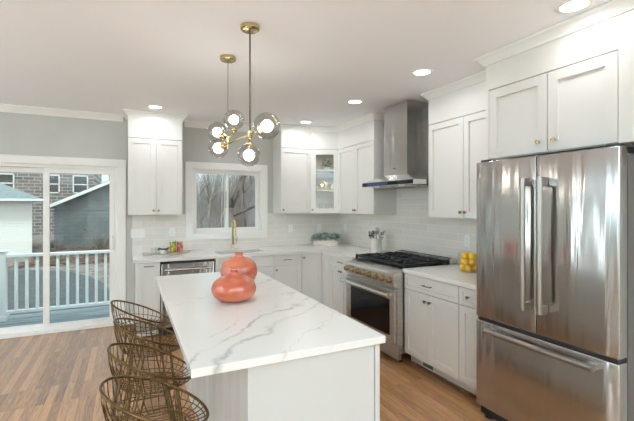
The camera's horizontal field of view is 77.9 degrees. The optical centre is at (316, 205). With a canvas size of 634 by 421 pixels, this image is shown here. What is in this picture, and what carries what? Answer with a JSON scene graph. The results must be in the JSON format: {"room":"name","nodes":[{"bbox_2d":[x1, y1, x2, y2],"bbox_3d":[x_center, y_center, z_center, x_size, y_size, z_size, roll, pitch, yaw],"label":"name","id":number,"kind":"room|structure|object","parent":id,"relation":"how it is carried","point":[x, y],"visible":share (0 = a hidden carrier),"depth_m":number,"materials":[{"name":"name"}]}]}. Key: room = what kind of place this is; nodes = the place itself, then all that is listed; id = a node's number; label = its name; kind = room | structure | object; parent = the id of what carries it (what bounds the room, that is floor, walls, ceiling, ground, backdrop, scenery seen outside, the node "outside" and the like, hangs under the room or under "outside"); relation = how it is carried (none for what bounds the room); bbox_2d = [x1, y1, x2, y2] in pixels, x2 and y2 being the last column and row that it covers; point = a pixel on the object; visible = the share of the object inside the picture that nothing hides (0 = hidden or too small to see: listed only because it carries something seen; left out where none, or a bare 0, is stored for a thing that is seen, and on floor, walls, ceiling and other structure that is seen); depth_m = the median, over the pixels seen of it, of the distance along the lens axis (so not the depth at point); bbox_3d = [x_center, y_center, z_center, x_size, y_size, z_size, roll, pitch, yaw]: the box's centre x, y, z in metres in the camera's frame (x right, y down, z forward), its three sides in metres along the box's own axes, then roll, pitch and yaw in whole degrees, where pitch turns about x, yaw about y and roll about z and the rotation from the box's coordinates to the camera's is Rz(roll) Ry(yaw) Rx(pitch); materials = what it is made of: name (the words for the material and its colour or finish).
{"room":"kitchen","nodes":[
{"label":"kitchen","id":0,"kind":"room"},
{"bbox_2d":[0,112,272,312],"bbox_3d":[-2.915,0.190,4.851,7.550,2.660,0.150,0,0,-26],"label":"wall","id":1,"kind":"structure","parent":0,"point":[20,134],"depth_m":4.92,"materials":[{"name":"grey paint"}]},
{"bbox_2d":[0,103,122,121],"bbox_3d":[-4.359,-1.099,4.034,4.237,0.079,0.070,0,0,-26],"label":"trim","id":2,"kind":"structure","parent":1,"relation":"attached to","point":[10,108],"depth_m":4.66,"materials":[{"name":"white paint"}]},
{"bbox_2d":[0,154,125,338],"bbox_3d":[-3.268,0.472,4.659,1.799,2.095,0.170,0,0,-26],"label":"door","id":3,"kind":"structure","parent":1,"relation":"in","point":[115,168],"depth_m":4.79,"materials":[{"name":"white paint"}]},
{"bbox_2d":[126,314,133,324],"bbox_3d":[-2.385,1.455,5.013,0.095,0.130,0.015,0,0,-26],"label":"baseboard","id":4,"kind":"structure","parent":1,"relation":"attached to","point":[128,316],"depth_m":5.00,"materials":[{"name":"white paint"}]},
{"bbox_2d":[123,109,187,214],"bbox_3d":[-2.043,-0.508,4.955,0.730,1.257,0.408,0,0,-26],"label":"upper cabinet","id":5,"kind":"object","parent":1,"relation":"attached to","point":[155,139],"visible":1,"depth_m":4.82,"materials":[{"name":"white paint"}]},
{"bbox_2d":[185,162,267,240],"bbox_3d":[-1.284,-0.057,5.611,1.157,1.067,0.154,0,0,-26],"label":"window","id":6,"kind":"structure","parent":1,"relation":"in","point":[192,169],"depth_m":5.58,"materials":[{"name":"white paint"}]},
{"bbox_2d":[184,120,268,133],"bbox_3d":[-1.244,-1.099,5.531,1.190,0.079,0.070,0,0,-26],"label":"trim","id":7,"kind":"structure","parent":1,"relation":"attached to","point":[187,123],"depth_m":5.45,"materials":[{"name":"white paint"}]},
{"bbox_2d":[132,213,340,252],"bbox_3d":[-0.994,0.365,5.687,3.047,0.490,0.008,0,0,-26],"label":"backsplash","id":8,"kind":"structure","parent":1,"relation":"attached to","point":[157,227],"depth_m":5.66,"materials":[{"name":"grey tile"}]},
{"bbox_2d":[131,229,145,237],"bbox_3d":[-2.300,0.360,5.049,0.170,0.116,0.009,0,0,-26],"label":"light switch","id":9,"kind":"object","parent":8,"relation":"attached to","point":[135,233],"visible":1,"depth_m":5.05,"materials":[{"name":"white plastic"}]},
{"bbox_2d":[169,228,174,236],"bbox_3d":[-1.931,0.360,5.227,0.072,0.116,0.008,0,0,-26],"label":"wall outlet","id":10,"kind":"object","parent":8,"relation":"attached to","point":[171,230],"visible":1,"depth_m":5.22,"materials":[{"name":"white plastic"}]},
{"bbox_2d":[288,225,292,231],"bbox_3d":[-0.403,0.355,5.962,0.072,0.116,0.008,0,0,-26],"label":"wall outlet","id":11,"kind":"object","parent":8,"relation":"attached to","point":[290,227],"visible":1,"depth_m":5.96,"materials":[{"name":"white plastic"}]},
{"bbox_2d":[271,124,310,213],"bbox_3d":[-0.385,-0.508,5.752,0.519,1.257,0.408,0,0,-26],"label":"upper cabinet","id":12,"kind":"object","parent":1,"relation":"attached to","point":[292,144],"visible":1,"depth_m":5.64,"materials":[{"name":"white paint"}]},
{"bbox_2d":[310,126,338,212],"bbox_3d":[0.185,-0.508,5.917,0.715,1.257,0.590,0,0,-26],"label":"upper cabinet","id":13,"kind":"object","parent":1,"relation":"attached to","point":[324,139],"visible":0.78,"depth_m":5.72,"materials":[{"name":"white paint"}]},
{"bbox_2d":[322,181,327,189],"bbox_3d":[0.119,-0.299,5.971,0.100,0.150,0.100,0,0,-26],"label":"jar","id":14,"kind":"object","parent":13,"relation":"on","point":[325,184],"visible":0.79,"depth_m":5.94,"materials":[{"name":"white ceramic"}]},
{"bbox_2d":[316,170,333,173],"bbox_3d":[0.187,-0.512,5.953,0.652,0.018,0.500,0,0,-26],"label":"shelf","id":15,"kind":"object","parent":13,"relation":"attached to","point":[317,171],"depth_m":5.94,"materials":[{"name":"white paint"}]},
{"bbox_2d":[316,190,333,191],"bbox_3d":[0.187,-0.215,5.953,0.652,0.018,0.500,0,0,-26],"label":"shelf","id":16,"kind":"object","parent":13,"relation":"attached to","point":[316,190],"depth_m":5.83,"materials":[{"name":"white paint"}]},
{"bbox_2d":[321,159,333,169],"bbox_3d":[0.143,-0.608,5.931,0.225,0.174,0.223,0,0,23],"label":"potted plant","id":17,"kind":"object","parent":13,"relation":"on","point":[326,167],"visible":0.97,"depth_m":5.89,"materials":[{"name":"green plant"}]},
{"bbox_2d":[0,324,496,420],"bbox_3d":[-0.859,1.580,0.402,7.700,0.120,9.970,0,0,-26],"label":"floor","id":18,"kind":"structure","parent":0,"point":[58,376],"depth_m":3.33,"materials":[{"name":"brown wood"}]},
{"bbox_2d":[110,300,170,420],"bbox_3d":[-1.221,1.084,2.731,0.399,0.869,0.387,0,0,-26],"label":"bar stool","id":19,"kind":"object","parent":18,"relation":"on","point":[165,323],"visible":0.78,"depth_m":2.69,"materials":[{"name":"brown wicker"}]},
{"bbox_2d":[111,302,169,332],"bbox_3d":[-1.221,0.753,2.731,0.379,0.195,0.367,0,0,-26],"label":"stool backrest","id":20,"kind":"object","parent":19,"relation":"on","point":[165,323],"depth_m":2.70,"materials":[{"name":"brown wicker"}]},
{"bbox_2d":[135,262,159,338],"bbox_3d":[-2.056,1.083,4.743,0.251,0.871,0.758,0,0,-26],"label":"base cabinet","id":21,"kind":"object","parent":18,"relation":"on","point":[147,293],"visible":0.6,"depth_m":4.44,"materials":[{"name":"white paint"}]},
{"bbox_2d":[113,317,181,420],"bbox_3d":[-0.978,1.084,2.299,0.399,0.869,0.387,0,0,-26],"label":"bar stool","id":22,"kind":"object","parent":18,"relation":"on","point":[116,327],"visible":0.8,"depth_m":2.27,"materials":[{"name":"brown wicker"}]},
{"bbox_2d":[114,319,179,357],"bbox_3d":[-0.978,0.753,2.298,0.379,0.195,0.367,0,0,-26],"label":"seat","id":23,"kind":"object","parent":22,"relation":"on","point":[116,327],"depth_m":2.26,"materials":[{"name":"brown wicker"}]},
{"bbox_2d":[107,342,191,420],"bbox_3d":[-0.786,1.084,1.875,0.399,0.869,0.387,0,0,-26],"label":"bar stool","id":24,"kind":"object","parent":18,"relation":"on","point":[110,355],"visible":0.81,"depth_m":1.85,"materials":[{"name":"brown wicker"}]},
{"bbox_2d":[108,345,191,394],"bbox_3d":[-0.786,0.753,1.875,0.379,0.195,0.367,0,0,-26],"label":"seat","id":25,"kind":"object","parent":24,"relation":"on","point":[110,355],"depth_m":1.83,"materials":[{"name":"brown wicker"}]},
{"bbox_2d":[99,375,208,420],"bbox_3d":[-0.612,1.084,1.498,0.399,0.869,0.387,0,0,-26],"label":"bar stool","id":26,"kind":"object","parent":18,"relation":"on","point":[105,408],"visible":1,"depth_m":1.58,"materials":[{"name":"brown wicker"}]},
{"bbox_2d":[160,259,214,335],"bbox_3d":[-1.658,1.084,4.922,0.614,0.864,0.781,0,0,-26],"label":"dishwasher","id":27,"kind":"object","parent":18,"relation":"on","point":[168,268],"visible":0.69,"depth_m":4.58,"materials":[{"name":"silver metal"}]},
{"bbox_2d":[215,255,273,278],"bbox_3d":[-1.046,1.083,5.232,0.748,0.871,0.753,0,0,-26],"label":"base cabinet","id":28,"kind":"object","parent":18,"relation":"on","point":[265,264],"visible":0.09,"depth_m":5.02,"materials":[{"name":"white paint"}]},
{"bbox_2d":[184,344,379,420],"bbox_3d":[-0.421,1.080,2.629,0.662,0.876,2.046,0,0,-26],"label":"kitchen island","id":29,"kind":"object","parent":18,"relation":"on","point":[344,385],"visible":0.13,"depth_m":1.73,"materials":[{"name":"grey paint"}]},
{"bbox_2d":[156,271,384,377],"bbox_3d":[-0.527,0.624,2.582,0.869,0.034,2.099,0,0,-26],"label":"island countertop","id":30,"kind":"structure","parent":29,"relation":"on","point":[278,323],"depth_m":1.95,"materials":[{"name":"white stone"}]},
{"bbox_2d":[211,269,255,302],"bbox_3d":[-0.529,0.507,2.499,0.281,0.198,0.281,0,0,-26],"label":"vase","id":31,"kind":"object","parent":30,"relation":"on","point":[233,287],"visible":1,"depth_m":2.40,"materials":[{"name":"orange ceramic"}]},
{"bbox_2d":[220,252,256,279],"bbox_3d":[-0.576,0.478,2.900,0.269,0.256,0.269,0,0,-26],"label":"vase","id":32,"kind":"object","parent":30,"relation":"on","point":[246,266],"visible":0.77,"depth_m":2.82,"materials":[{"name":"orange ceramic"}]},
{"bbox_2d":[273,254,300,292],"bbox_3d":[-0.530,1.083,5.477,0.390,0.871,0.758,0,0,-26],"label":"base cabinet","id":33,"kind":"object","parent":18,"relation":"on","point":[287,268],"visible":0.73,"depth_m":5.18,"materials":[{"name":"white paint"}]},
{"bbox_2d":[301,253,329,306],"bbox_3d":[0.140,1.083,5.689,0.998,0.871,0.957,0,0,-26],"label":"base cabinet","id":34,"kind":"object","parent":18,"relation":"on","point":[315,267],"visible":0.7,"depth_m":5.32,"materials":[{"name":"white paint"}]},
{"bbox_2d":[132,243,389,262],"bbox_3d":[-0.648,0.627,4.967,3.046,0.038,1.587,0,0,-26],"label":"countertop","id":35,"kind":"structure","parent":34,"relation":"on","point":[347,251],"depth_m":5.15,"materials":[{"name":"white stone"}]},
{"bbox_2d":[143,250,189,256],"bbox_3d":[-1.884,0.600,4.917,0.424,0.016,0.515,0,0,11],"label":"serving board","id":36,"kind":"object","parent":35,"relation":"on","point":[168,253],"visible":0.78,"depth_m":4.80,"materials":[{"name":"stone"}]},
{"bbox_2d":[157,247,169,253],"bbox_3d":[-1.876,0.554,4.809,0.174,0.074,0.140,0,0,8],"label":"potted plant","id":37,"kind":"object","parent":36,"relation":"on","point":[164,250],"visible":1,"depth_m":4.77,"materials":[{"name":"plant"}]},
{"bbox_2d":[170,241,175,252],"bbox_3d":[-1.813,0.520,4.937,0.079,0.142,0.078,0,0,-26],"label":"tin","id":38,"kind":"object","parent":36,"relation":"on","point":[172,243],"visible":1,"depth_m":4.90,"materials":[{"name":"yellow metal"}]},
{"bbox_2d":[177,241,182,251],"bbox_3d":[-1.752,0.525,5.011,0.079,0.132,0.078,0,0,-26],"label":"tin","id":39,"kind":"object","parent":36,"relation":"on","point":[179,243],"visible":1,"depth_m":4.98,"materials":[{"name":"red metal"}]},
{"bbox_2d":[231,220,237,248],"bbox_3d":[-1.143,0.402,5.390,0.094,0.410,0.154,0,0,0],"label":"faucet","id":40,"kind":"object","parent":35,"relation":"on","point":[233,221],"visible":1,"depth_m":5.42,"materials":[{"name":"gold metal"}]},
{"bbox_2d":[309,232,340,245],"bbox_3d":[0.129,0.506,5.942,0.508,0.203,0.240,0,0,1],"label":"succulent planter","id":41,"kind":"object","parent":35,"relation":"on","point":[323,235],"visible":1,"depth_m":5.88,"materials":[{"name":"white ceramic"}]},
{"bbox_2d":[370,238,381,252],"bbox_3d":[0.760,0.520,5.042,0.146,0.175,0.145,0,0,-26],"label":"utensil crock","id":42,"kind":"object","parent":35,"relation":"on","point":[375,243],"visible":0.9,"depth_m":4.98,"materials":[{"name":"white ceramic"}]},
{"bbox_2d":[378,232,383,238],"bbox_3d":[0.798,0.468,5.007,0.074,0.254,0.092,0,0,43],"label":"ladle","id":43,"kind":"object","parent":42,"relation":"in","point":[381,234],"visible":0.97,"depth_m":5.01,"materials":[{"name":"silver metal"}]},
{"bbox_2d":[330,255,348,315],"bbox_3d":[0.600,1.083,5.036,0.734,0.871,0.614,0,0,-26],"label":"base cabinet","id":44,"kind":"object","parent":18,"relation":"on","point":[337,288],"visible":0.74,"depth_m":4.98,"materials":[{"name":"white paint"}]},
{"bbox_2d":[339,250,455,361],"bbox_3d":[0.854,1.036,4.294,0.880,0.966,0.916,0,0,-26],"label":"gas range","id":45,"kind":"object","parent":18,"relation":"on","point":[375,282],"visible":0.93,"depth_m":4.00,"materials":[{"name":"silver metal"}]},
{"bbox_2d":[405,273,465,391],"bbox_3d":[1.289,1.083,3.604,0.734,0.871,0.688,0,0,-26],"label":"base cabinet","id":46,"kind":"object","parent":18,"relation":"on","point":[431,306],"visible":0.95,"depth_m":3.42,"materials":[{"name":"white paint"}]},
{"bbox_2d":[411,356,434,372],"bbox_3d":[0.983,1.458,3.649,0.010,0.077,0.325,0,0,-26],"label":"floor register","id":47,"kind":"object","parent":46,"relation":"attached to","point":[414,359],"visible":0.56,"depth_m":3.63,"materials":[{"name":"white paint"}]},
{"bbox_2d":[403,264,476,290],"bbox_3d":[1.351,0.627,3.491,0.721,0.038,0.950,0,0,-26],"label":"countertop","id":48,"kind":"structure","parent":46,"relation":"on","point":[449,274],"depth_m":3.47,"materials":[{"name":"white stone"}]},
{"bbox_3d":[1.395,0.522,3.595,0.200,0.172,0.200,0,0,-26],"label":"glass jar","id":49,"kind":"object","parent":48,"relation":"on","visible":0},
{"bbox_2d":[460,264,465,270],"bbox_3d":[1.343,0.570,3.604,0.060,0.063,0.061,0,0,-33],"label":"lemon","id":50,"kind":"object","parent":49,"relation":"in","point":[462,267],"visible":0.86,"depth_m":3.58,"materials":[{"name":"yellow food"}]},
{"bbox_2d":[461,253,467,258],"bbox_3d":[1.348,0.464,3.588,0.060,0.062,0.060,0,0,-42],"label":"lemon","id":51,"kind":"object","parent":49,"relation":"in","point":[463,255],"visible":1,"depth_m":3.57,"materials":[{"name":"yellow food"}]},
{"bbox_2d":[462,259,468,264],"bbox_3d":[1.347,0.516,3.571,0.061,0.062,0.060,0,0,5],"label":"lemon","id":52,"kind":"object","parent":49,"relation":"in","point":[464,261],"visible":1,"depth_m":3.55,"materials":[{"name":"yellow food"}]},
{"bbox_2d":[465,265,471,271],"bbox_3d":[1.370,0.570,3.548,0.060,0.062,0.061,0,0,-26],"label":"lemon","id":53,"kind":"object","parent":49,"relation":"in","point":[468,268],"visible":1,"depth_m":3.53,"materials":[{"name":"yellow food"}]},
{"bbox_2d":[468,253,475,259],"bbox_3d":[1.402,0.464,3.547,0.060,0.063,0.061,0,0,42],"label":"lemon","id":54,"kind":"object","parent":49,"relation":"in","point":[472,256],"visible":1,"depth_m":3.53,"materials":[{"name":"yellow food"}]},
{"bbox_2d":[469,259,475,265],"bbox_3d":[1.402,0.516,3.542,0.060,0.060,0.060,0,0,29],"label":"lemon","id":55,"kind":"object","parent":49,"relation":"in","point":[471,262],"visible":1,"depth_m":3.52,"materials":[{"name":"yellow food"}]},
{"bbox_2d":[459,287,477,398],"bbox_3d":[1.498,1.083,3.176,0.728,0.871,0.262,0,0,-26],"label":"base cabinet","id":56,"kind":"object","parent":18,"relation":"on","point":[468,316],"visible":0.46,"depth_m":3.08,"materials":[{"name":"white paint"}]},
{"bbox_2d":[477,143,633,420],"bbox_3d":[1.676,0.597,2.583,0.881,1.844,0.920,0,0,-26],"label":"refrigerator","id":57,"kind":"object","parent":18,"relation":"on","point":[555,232],"visible":1,"depth_m":2.30,"materials":[{"name":"grey metal"}]},
{"bbox_2d":[0,0,611,126],"bbox_3d":[-0.859,-1.190,0.402,7.700,0.100,9.970,0,0,-26],"label":"ceiling","id":58,"kind":"structure","parent":0,"point":[309,58],"depth_m":2.93,"materials":[{"name":"white paint"}]},
{"bbox_2d":[147,105,163,108],"bbox_3d":[-1.870,-1.136,4.538,0.184,0.008,0.184,0,0,-26],"label":"recessed light","id":59,"kind":"object","parent":58,"relation":"in","point":[148,106],"visible":1,"depth_m":4.52,"materials":[{"name":"white paint"}]},
{"bbox_2d":[209,54,243,148],"bbox_3d":[-0.710,-0.785,3.047,0.310,0.708,0.159,0,0,20],"label":"globe chandelier","id":60,"kind":"object","parent":58,"relation":"hanging from","point":[226,58],"visible":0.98,"depth_m":3.01,"materials":[{"name":"gold metal"}]},
{"bbox_2d":[220,133,225,139],"bbox_3d":[-0.728,-0.534,3.043,0.052,0.052,0.059,0,0,-26],"label":"socket","id":61,"kind":"object","parent":60,"relation":"attached to","point":[222,135],"depth_m":3.02,"materials":[{"name":"gold metal"}]},
{"bbox_2d":[230,125,237,132],"bbox_3d":[-0.639,-0.585,3.021,0.054,0.055,0.054,0,0,-26],"label":"socket","id":62,"kind":"object","parent":60,"relation":"attached to","point":[233,129],"depth_m":3.01,"materials":[{"name":"gold metal"}]},
{"bbox_2d":[209,22,279,164],"bbox_3d":[-0.473,-0.695,2.536,0.193,0.889,0.749,0,0,-40],"label":"globe chandelier","id":63,"kind":"object","parent":58,"relation":"hanging from","point":[249,28],"visible":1,"depth_m":2.49,"materials":[{"name":"gold metal"}]},
{"bbox_2d":[220,142,227,149],"bbox_3d":[-0.645,-0.410,2.707,0.054,0.055,0.062,0,0,-26],"label":"socket","id":64,"kind":"object","parent":63,"relation":"attached to","point":[223,145],"depth_m":2.69,"materials":[{"name":"gold metal"}]},
{"bbox_2d":[245,140,252,148],"bbox_3d":[-0.439,-0.391,2.530,0.054,0.055,0.054,0,0,-26],"label":"socket","id":65,"kind":"object","parent":63,"relation":"attached to","point":[248,143],"depth_m":2.52,"materials":[{"name":"gold metal"}]},
{"bbox_2d":[257,124,264,132],"bbox_3d":[-0.334,-0.460,2.359,0.055,0.054,0.059,0,0,-26],"label":"socket","id":66,"kind":"object","parent":63,"relation":"attached to","point":[259,129],"depth_m":2.35,"materials":[{"name":"gold metal"}]},
{"bbox_2d":[299,120,311,123],"bbox_3d":[-0.151,-1.136,5.364,0.184,0.008,0.184,0,0,-26],"label":"recessed light","id":67,"kind":"object","parent":58,"relation":"in","point":[304,121],"visible":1,"depth_m":5.37,"materials":[{"name":"white paint"}]},
{"bbox_2d":[347,99,362,103],"bbox_3d":[0.418,-1.136,4.312,0.184,0.008,0.184,0,0,-26],"label":"recessed light","id":68,"kind":"object","parent":58,"relation":"in","point":[353,101],"visible":1,"depth_m":4.29,"materials":[{"name":"white paint"}]},
{"bbox_2d":[411,68,432,75],"bbox_3d":[0.898,-1.136,3.357,0.184,0.008,0.184,0,0,-26],"label":"recessed light","id":69,"kind":"object","parent":58,"relation":"in","point":[423,71],"visible":1,"depth_m":3.35,"materials":[{"name":"white paint"}]},
{"bbox_2d":[555,0,593,13],"bbox_3d":[1.464,-1.136,2.234,0.184,0.008,0.184,0,0,-26],"label":"recessed light","id":70,"kind":"object","parent":58,"relation":"in","point":[568,6],"visible":1,"depth_m":2.24,"materials":[{"name":"white paint"}]},
{"bbox_3d":[2.545,0.190,2.034,0.150,2.660,9.660,0,0,-26],"label":"wall","id":71,"kind":"structure","parent":0,"visible":0},
{"bbox_2d":[336,112,395,214],"bbox_3d":[0.649,-0.508,5.333,0.398,1.257,0.980,0,0,-26],"label":"upper cabinet","id":72,"kind":"object","parent":71,"relation":"attached to","point":[361,139],"visible":0.94,"depth_m":5.12,"materials":[{"name":"white paint"}]},
{"bbox_2d":[362,100,428,188],"bbox_3d":[0.991,-0.671,4.463,0.525,0.933,0.950,0,0,-26],"label":"range hood","id":73,"kind":"object","parent":71,"relation":"attached to","point":[406,140],"visible":0.9,"depth_m":4.31,"materials":[{"name":"silver metal"}]},
{"bbox_2d":[341,187,476,264],"bbox_3d":[1.135,-0.185,4.785,0.008,1.590,3.462,0,0,-26],"label":"backsplash","id":74,"kind":"structure","parent":71,"relation":"attached to","point":[412,229],"depth_m":4.72,"materials":[{"name":"grey tile"}]},
{"bbox_2d":[464,235,469,246],"bbox_3d":[1.517,0.360,3.970,0.008,0.116,0.072,0,0,-26],"label":"wall outlet","id":75,"kind":"object","parent":74,"relation":"attached to","point":[466,237],"visible":1,"depth_m":3.96,"materials":[{"name":"white plastic"}]},
{"bbox_2d":[421,70,485,218],"bbox_3d":[1.454,-0.508,3.659,0.398,1.257,0.985,0,0,-26],"label":"upper cabinet","id":76,"kind":"object","parent":71,"relation":"attached to","point":[457,109],"visible":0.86,"depth_m":3.65,"materials":[{"name":"white paint"}]},
{"bbox_2d":[473,0,633,159],"bbox_3d":[1.812,-0.743,2.593,0.676,0.789,1.343,0,0,-26],"label":"upper cabinet","id":77,"kind":"object","parent":71,"relation":"attached to","point":[567,85],"visible":0.96,"depth_m":2.48,"materials":[{"name":"white paint"}]},
{"label":"outside","id":78,"kind":"structure","parent":0,"visible":0},
{"bbox_2d":[0,306,109,327],"bbox_3d":[-4.059,1.750,5.269,3.650,0.200,1.556,0,0,-26],"label":"deck","id":79,"kind":"object","parent":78,"point":[103,311],"visible":0.18,"depth_m":5.82,"materials":[{"name":"wood"}]},
{"bbox_2d":[0,250,109,321],"bbox_3d":[-4.272,1.149,5.713,3.600,0.999,0.150,0,0,-26],"label":"deck railing","id":80,"kind":"object","parent":79,"relation":"on","point":[5,313],"visible":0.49,"depth_m":5.82,"materials":[{"name":"white wood"}]},
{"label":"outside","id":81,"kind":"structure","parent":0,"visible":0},
{"bbox_2d":[8,270,109,314],"bbox_3d":[-10.848,2.460,9.986,11.100,0.120,11.600,0,0,-26],"label":"driveway","id":82,"kind":"structure","parent":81,"point":[21,273],"depth_m":11.04,"materials":[{"name":"concrete"}]},
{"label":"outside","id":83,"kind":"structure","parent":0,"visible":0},
{"bbox_2d":[8,185,253,289],"bbox_3d":[-11.951,0.119,36.396,100.000,4.719,64.440,0,0,-26],"label":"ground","id":84,"kind":"structure","parent":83,"point":[37,240],"depth_m":16.29,"materials":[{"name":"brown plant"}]},
{"bbox_2d":[0,183,42,253],"bbox_3d":[-18.671,0.245,18.910,8.670,4.350,6.800,0,0,-38],"label":"garage","id":85,"kind":"structure","parent":84,"relation":"on","point":[15,204],"depth_m":18.62,"materials":[{"name":"white"}]},
{"bbox_2d":[0,172,101,235],"bbox_3d":[-33.310,-2.580,31.664,27.400,10.000,10.060,0,0,-26],"label":"brick building","id":86,"kind":"structure","parent":84,"relation":"on","point":[62,185],"depth_m":31.55,"materials":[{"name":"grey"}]},
{"bbox_2d":[50,238,66,250],"bbox_3d":[-13.561,2.034,20.862,1.095,0.886,0.838,0,0,6],"label":"bush","id":87,"kind":"object","parent":84,"relation":"on","point":[61,246],"visible":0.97,"depth_m":20.77,"materials":[{"name":"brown plant"}]},
{"bbox_2d":[8,245,109,267],"bbox_3d":[-10.756,2.347,19.537,6.011,0.145,8.036,0,0,-26],"label":"fallen leaves","id":88,"kind":"object","parent":84,"relation":"on","point":[107,247],"visible":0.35,"depth_m":17.52,"materials":[{"name":"brown plant"}]},
{"bbox_2d":[50,180,109,247],"bbox_3d":[-13.357,0.315,27.032,7.690,4.210,8.700,0,0,-26],"label":"garage","id":89,"kind":"structure","parent":84,"relation":"on","point":[72,213],"depth_m":22.57,"materials":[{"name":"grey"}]},
{"bbox_2d":[81,219,109,249],"bbox_3d":[-11.513,1.571,20.887,2.166,1.828,2.167,0,0,-26],"label":"bush","id":90,"kind":"object","parent":84,"relation":"on","point":[100,235],"visible":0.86,"depth_m":20.83,"materials":[{"name":"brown plant"}]},
{"bbox_2d":[203,174,210,223],"bbox_3d":[-8.225,-3.722,27.141,5.710,10.274,4.283,0,0,-26],"label":"bare tree","id":91,"kind":"object","parent":84,"relation":"on","point":[203,174],"visible":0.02,"depth_m":26.43,"materials":[{"name":"grey plant"}]},
{"bbox_2d":[197,174,229,227],"bbox_3d":[-3.423,-1.312,14.075,5.492,7.677,2.544,0,0,-14],"label":"bare tree","id":92,"kind":"object","parent":84,"relation":"on","point":[199,193],"visible":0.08,"depth_m":14.29,"materials":[{"name":"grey plant"}]},
{"bbox_2d":[199,174,232,227],"bbox_3d":[-5.003,-1.871,24.836,7.300,7.837,2.491,0,0,-26],"label":"bare tree","id":93,"kind":"object","parent":84,"relation":"on","point":[212,190],"visible":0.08,"depth_m":23.61,"materials":[{"name":"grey plant"}]},
{"bbox_2d":[217,174,220,201],"bbox_3d":[-8.302,-4.726,31.169,9.056,9.628,5.457,0,0,6],"label":"bare tree","id":94,"kind":"object","parent":84,"relation":"on","point":[219,174],"visible":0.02,"depth_m":30.75,"materials":[{"name":"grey plant"}]},
{"bbox_2d":[197,174,254,227],"bbox_3d":[-5.621,-0.744,29.956,11.228,6.433,22.505,0,0,-18],"label":"brushwood","id":95,"kind":"object","parent":84,"relation":"on","point":[250,214],"visible":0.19,"depth_m":25.92,"materials":[{"name":"grey plant"}]},
{"bbox_2d":[210,174,254,227],"bbox_3d":[-3.287,-0.880,15.368,2.897,6.804,7.412,0,0,-19],"label":"bare tree","id":96,"kind":"object","parent":84,"relation":"on","point":[222,185],"visible":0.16,"depth_m":14.24,"materials":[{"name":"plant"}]},
{"bbox_2d":[229,175,254,226],"bbox_3d":[-2.004,-0.929,10.686,3.021,6.901,6.189,0,0,31],"label":"bare tree","id":97,"kind":"object","parent":84,"relation":"on","point":[232,201],"visible":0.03,"depth_m":10.67,"materials":[{"name":"grey plant"}]},
{"bbox_2d":[238,176,246,216],"bbox_3d":[-4.233,-3.156,25.553,6.610,7.926,2.122,0,0,-5],"label":"bare tree","id":98,"kind":"object","parent":84,"relation":"on","point":[246,176],"visible":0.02,"depth_m":25.75,"materials":[{"name":"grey plant"}]},
{"bbox_2d":[239,176,254,226],"bbox_3d":[-1.770,-0.932,15.431,2.890,6.742,7.348,0,0,19],"label":"bare tree","id":99,"kind":"object","parent":84,"relation":"on","point":[239,176],"visible":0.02,"depth_m":15.74,"materials":[{"name":"grey plant"}]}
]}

